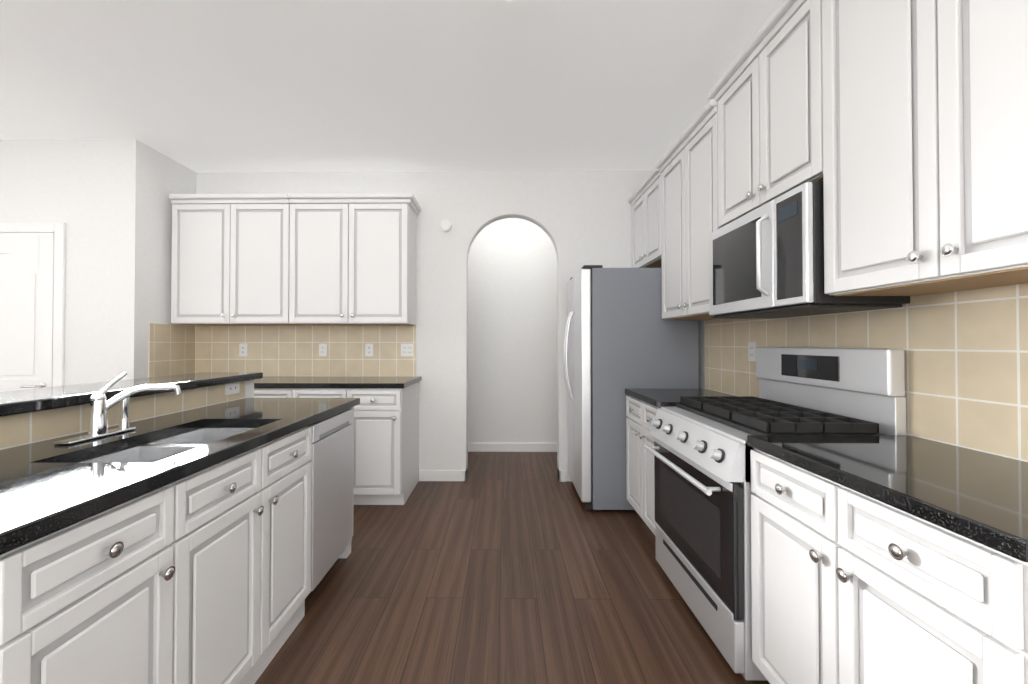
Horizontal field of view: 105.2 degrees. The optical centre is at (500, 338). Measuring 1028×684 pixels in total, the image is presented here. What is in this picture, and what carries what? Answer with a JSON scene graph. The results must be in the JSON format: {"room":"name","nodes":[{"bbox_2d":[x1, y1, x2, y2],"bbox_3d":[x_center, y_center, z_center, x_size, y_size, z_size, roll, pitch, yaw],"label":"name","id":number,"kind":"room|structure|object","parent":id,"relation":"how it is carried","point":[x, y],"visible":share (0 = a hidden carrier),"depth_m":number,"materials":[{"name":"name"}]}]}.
{"room":"kitchen","nodes":[
{"label":"kitchen","id":0,"kind":"room"},
{"bbox_2d":[0,139,149,385],"bbox_3d":[-3.895,-0.127,3.069,2.193,2.810,0.120,0,-1,1],"label":"wall","id":1,"kind":"structure","parent":0,"point":[93,195],"depth_m":3.01,"materials":[{"name":"paint"}]},
{"bbox_2d":[0,233,53,391],"bbox_3d":[-3.780,0.230,2.964,0.744,2.079,0.066,0,-1,1],"label":"interior door","id":2,"kind":"structure","parent":1,"relation":"in","point":[26,302],"depth_m":2.99,"materials":[{"name":"white wood"}]},
{"bbox_2d":[0,223,65,386],"bbox_3d":[-3.780,0.197,2.994,0.894,2.162,0.020,0,-1,1],"label":"door frame","id":3,"kind":"structure","parent":1,"relation":"attached to","point":[58,230],"depth_m":2.99,"materials":[{"name":"white wood"}]},
{"bbox_2d":[148,147,195,340],"bbox_3d":[-2.856,-0.124,3.353,0.120,2.810,0.469,0,-1,1],"label":"wall","id":4,"kind":"structure","parent":0,"point":[168,175],"depth_m":3.24,"materials":[{"name":"paint"}]},
{"bbox_2d":[0,0,781,172],"bbox_3d":[-1.752,-1.587,0.706,6.731,0.060,8.060,0,-1,1],"label":"ceiling","id":5,"kind":"structure","parent":0,"point":[200,86],"depth_m":2.32,"materials":[{"name":"paint"}]},
{"bbox_2d":[196,170,651,480],"bbox_3d":[-0.704,-0.121,3.624,4.418,2.810,0.120,0,-1,1],"label":"wall","id":6,"kind":"structure","parent":0,"point":[580,219],"depth_m":3.56,"materials":[{"name":"paint"}]},
{"bbox_2d":[169,197,296,324],"bbox_3d":[-2.226,-0.643,3.422,1.038,1.033,0.319,0,-1,1],"label":"upper cabinet","id":7,"kind":"object","parent":6,"relation":"attached to","point":[293,259],"depth_m":3.26,"materials":[{"name":"white wood"}]},
{"bbox_2d":[148,323,415,376],"bbox_3d":[-1.783,-0.040,3.340,2.025,0.792,0.468,0,-1,1],"label":"backsplash","id":8,"kind":"structure","parent":6,"relation":"attached to","point":[174,349],"depth_m":3.56,"materials":[{"name":"tile"}]},
{"bbox_2d":[239,344,246,355],"bbox_3d":[-2.342,0.101,3.567,0.072,0.115,0.008,0,-1,1],"label":"electrical outlet","id":9,"kind":"object","parent":8,"relation":"attached to","point":[242,349],"visible":1,"depth_m":3.56,"materials":[{"name":"white plastic"}]},
{"bbox_2d":[319,344,326,355],"bbox_3d":[-1.615,0.100,3.559,0.072,0.115,0.008,0,-1,1],"label":"electrical outlet","id":10,"kind":"object","parent":8,"relation":"attached to","point":[322,349],"visible":1,"depth_m":3.56,"materials":[{"name":"white plastic"}]},
{"bbox_2d":[365,344,372,355],"bbox_3d":[-1.192,0.100,3.555,0.072,0.115,0.008,0,-1,1],"label":"electrical outlet","id":11,"kind":"object","parent":8,"relation":"attached to","point":[368,349],"visible":1,"depth_m":3.55,"materials":[{"name":"white plastic"}]},
{"bbox_2d":[401,344,413,355],"bbox_3d":[-0.848,0.100,3.551,0.115,0.115,0.008,0,-1,1],"label":"electrical outlet","id":12,"kind":"object","parent":8,"relation":"attached to","point":[407,349],"visible":1,"depth_m":3.55,"materials":[{"name":"white plastic"}]},
{"bbox_2d":[297,197,416,324],"bbox_3d":[-1.289,-0.643,3.412,1.037,1.033,0.319,0,-1,1],"label":"upper cabinet","id":13,"kind":"object","parent":6,"relation":"attached to","point":[356,256],"depth_m":3.25,"materials":[{"name":"white wood"}]},
{"bbox_2d":[419,467,467,480],"bbox_3d":[-0.526,1.233,3.554,0.427,0.100,0.041,0,-1,1],"label":"baseboard","id":14,"kind":"structure","parent":6,"relation":"attached to","point":[442,475],"depth_m":3.53,"materials":[{"name":"white wood"}]},
{"bbox_2d":[439,219,451,231],"bbox_3d":[-0.501,-1.027,3.552,0.108,0.108,0.037,0,-1,1],"label":"smoke detector","id":15,"kind":"object","parent":6,"relation":"attached to","point":[445,225],"visible":0.98,"depth_m":3.53,"materials":[{"name":"white plastic"}]},
{"bbox_2d":[255,452,769,683],"bbox_3d":[-1.752,1.283,0.676,6.731,0.060,8.060,0,-1,1],"label":"floor","id":16,"kind":"structure","parent":0,"point":[511,568],"depth_m":1.91,"materials":[{"name":"brown wood"}]},
{"bbox_2d":[0,472,199,683],"bbox_3d":[-1.211,0.818,0.875,0.673,0.876,0.459,0,-1,1],"label":"base cabinet","id":17,"kind":"object","parent":16,"relation":"on","point":[111,596],"depth_m":0.88,"materials":[{"name":"white wood"}]},
{"bbox_2d":[0,398,359,554],"bbox_3d":[-1.206,0.366,1.502,0.694,0.039,1.745,0,-1,1],"label":"countertop","id":18,"kind":"structure","parent":17,"relation":"on","point":[48,487],"depth_m":1.10,"materials":[{"name":"black stone"}]},
{"bbox_2d":[54,372,180,444],"bbox_3d":[-1.361,0.235,1.421,0.177,0.220,0.300,0,-1,1],"label":"faucet","id":19,"kind":"object","parent":18,"relation":"on","point":[100,406],"visible":1,"depth_m":1.40,"materials":[{"name":"silver metal"}]},
{"bbox_2d":[80,428,254,462],"bbox_3d":[-1.129,0.487,1.397,0.361,0.200,0.641,0,-1,1],"label":"sink","id":20,"kind":"object","parent":18,"relation":"in","point":[159,450],"visible":0.04,"depth_m":1.41,"materials":[{"name":"silver metal"}]},
{"bbox_2d":[0,380,253,449],"bbox_3d":[-1.623,0.752,1.540,0.140,1.020,1.820,0,-1,1],"label":"wall","id":21,"kind":"structure","parent":16,"relation":"on","point":[16,430],"depth_m":1.48,"materials":[{"name":"tile"}]},
{"bbox_2d":[0,372,262,416],"bbox_3d":[-1.716,0.222,1.550,0.395,0.039,1.885,0,-1,1],"label":"countertop","id":22,"kind":"structure","parent":21,"relation":"on","point":[14,402],"depth_m":1.57,"materials":[{"name":"black stone"}]},
{"bbox_2d":[225,382,239,395],"bbox_3d":[-1.541,0.283,2.255,0.008,0.072,0.115,0,-1,1],"label":"outlet","id":23,"kind":"object","parent":21,"relation":"attached to","point":[232,388],"visible":0.83,"depth_m":2.25,"materials":[{"name":"white plastic"}]},
{"bbox_2d":[200,467,311,683],"bbox_3d":[-1.206,0.933,1.402,0.673,0.656,0.798,0,-1,1],"label":"base cabinet","id":24,"kind":"object","parent":16,"relation":"on","point":[203,576],"depth_m":1.37,"materials":[{"name":"white wood"}]},
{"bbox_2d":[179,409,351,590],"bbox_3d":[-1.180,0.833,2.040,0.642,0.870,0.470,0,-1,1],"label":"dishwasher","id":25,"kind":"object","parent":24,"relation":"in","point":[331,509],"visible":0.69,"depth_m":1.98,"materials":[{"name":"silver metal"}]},
{"bbox_2d":[254,388,353,504],"bbox_3d":[-1.564,0.828,3.249,0.919,0.904,0.620,0,-1,1],"label":"base cabinet","id":26,"kind":"object","parent":16,"relation":"on","point":[258,392],"depth_m":2.95,"materials":[{"name":"white wood"}]},
{"bbox_2d":[254,376,421,388],"bbox_3d":[-1.753,0.355,3.248,2.066,0.039,0.624,0,-1,1],"label":"countertop","id":27,"kind":"structure","parent":26,"relation":"on","point":[384,382],"depth_m":3.07,"materials":[{"name":"black stone"}]},
{"bbox_2d":[354,382,418,504],"bbox_3d":[-0.975,0.828,3.243,0.460,0.904,0.620,0,-1,1],"label":"base cabinet","id":28,"kind":"object","parent":16,"relation":"on","point":[386,446],"depth_m":2.94,"materials":[{"name":"white wood"}]},
{"bbox_2d":[563,265,698,511],"bbox_3d":[0.986,0.369,3.201,0.938,1.822,0.649,0,-1,1],"label":"refrigerator","id":29,"kind":"object","parent":16,"relation":"on","point":[620,335],"visible":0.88,"depth_m":2.88,"materials":[{"name":"grey metal"}]},
{"bbox_2d":[626,396,657,534],"bbox_3d":[1.184,0.835,2.519,0.612,0.875,0.672,0,-1,1],"label":"base cabinet","id":30,"kind":"object","parent":16,"relation":"on","point":[640,486],"visible":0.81,"depth_m":2.55,"materials":[{"name":"white wood"}]},
{"bbox_2d":[625,388,734,407],"bbox_3d":[1.191,0.377,2.524,0.586,0.039,0.673,0,-1,1],"label":"countertop","id":31,"kind":"structure","parent":30,"relation":"on","point":[659,398],"depth_m":2.52,"materials":[{"name":"black stone"}]},
{"bbox_2d":[644,347,905,681],"bbox_3d":[1.121,0.652,1.798,0.696,1.225,0.762,0,-1,1],"label":"range","id":32,"kind":"object","parent":16,"relation":"on","point":[700,450],"visible":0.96,"depth_m":1.61,"materials":[{"name":"silver metal"}]},
{"bbox_2d":[751,449,1027,683],"bbox_3d":[1.168,0.819,1.039,0.612,0.875,0.738,0,-1,1],"label":"base cabinet","id":33,"kind":"object","parent":16,"relation":"on","point":[849,586],"visible":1,"depth_m":0.96,"materials":[{"name":"white wood"}]},
{"bbox_2d":[747,435,1027,561],"bbox_3d":[1.175,0.361,1.034,0.586,0.039,0.759,0,-1,1],"label":"countertop","id":34,"kind":"structure","parent":33,"relation":"on","point":[980,497],"depth_m":0.98,"materials":[{"name":"black stone"}]},
{"bbox_2d":[468,218,556,442],"bbox_3d":[0.020,-0.111,4.582,2.991,2.810,0.120,0,-1,1],"label":"wall","id":35,"kind":"structure","parent":0,"point":[512,330],"depth_m":4.52,"materials":[{"name":"paint"}]},
{"bbox_2d":[468,443,556,451],"bbox_3d":[0.024,1.243,4.501,2.980,0.100,0.013,0,-1,1],"label":"baseboard","id":36,"kind":"structure","parent":35,"relation":"attached to","point":[472,447],"depth_m":4.49,"materials":[{"name":"white wood"}]},
{"bbox_2d":[699,283,1027,461],"bbox_3d":[1.530,-0.152,0.656,0.128,2.810,8.060,0,-1,1],"label":"wall","id":37,"kind":"structure","parent":0,"point":[966,368],"depth_m":1.31,"materials":[{"name":"tile"}]},
{"bbox_2d":[628,168,659,267],"bbox_3d":[1.337,-0.928,3.212,0.320,0.640,0.667,0,-1,1],"label":"upper cabinet","id":38,"kind":"object","parent":37,"relation":"attached to","point":[645,205],"depth_m":3.17,"materials":[{"name":"white wood"}]},
{"bbox_2d":[656,100,719,319],"bbox_3d":[1.330,-0.700,2.492,0.320,1.110,0.866,0,-1,1],"label":"upper cabinet","id":39,"kind":"object","parent":37,"relation":"attached to","point":[690,176],"depth_m":2.44,"materials":[{"name":"white wood"}]},
{"bbox_2d":[748,342,755,361],"bbox_3d":[1.479,0.074,2.311,0.008,0.115,0.072,0,-1,1],"label":"electrical outlet","id":40,"kind":"object","parent":37,"relation":"attached to","point":[751,351],"visible":0.94,"depth_m":2.30,"materials":[{"name":"white plastic"}]},
{"bbox_2d":[712,0,819,227],"bbox_3d":[1.322,-0.958,1.765,0.320,0.720,0.693,0,-1,1],"label":"upper cabinet","id":41,"kind":"object","parent":37,"relation":"attached to","point":[770,102],"depth_m":1.67,"materials":[{"name":"white wood"}]},
{"bbox_2d":[709,181,909,318],"bbox_3d":[1.273,-0.341,1.759,0.417,0.459,0.682,0,-1,1],"label":"microwave","id":42,"kind":"object","parent":41,"relation":"attached to","point":[766,260],"visible":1,"depth_m":1.58,"materials":[{"name":"silver metal"}]},
{"bbox_2d":[808,0,1027,295],"bbox_3d":[1.314,-0.743,1.065,0.320,1.165,0.802,0,-1,1],"label":"upper cabinet","id":43,"kind":"object","parent":37,"relation":"attached to","point":[899,128],"depth_m":1.08,"materials":[{"name":"white wood"}]}
]}

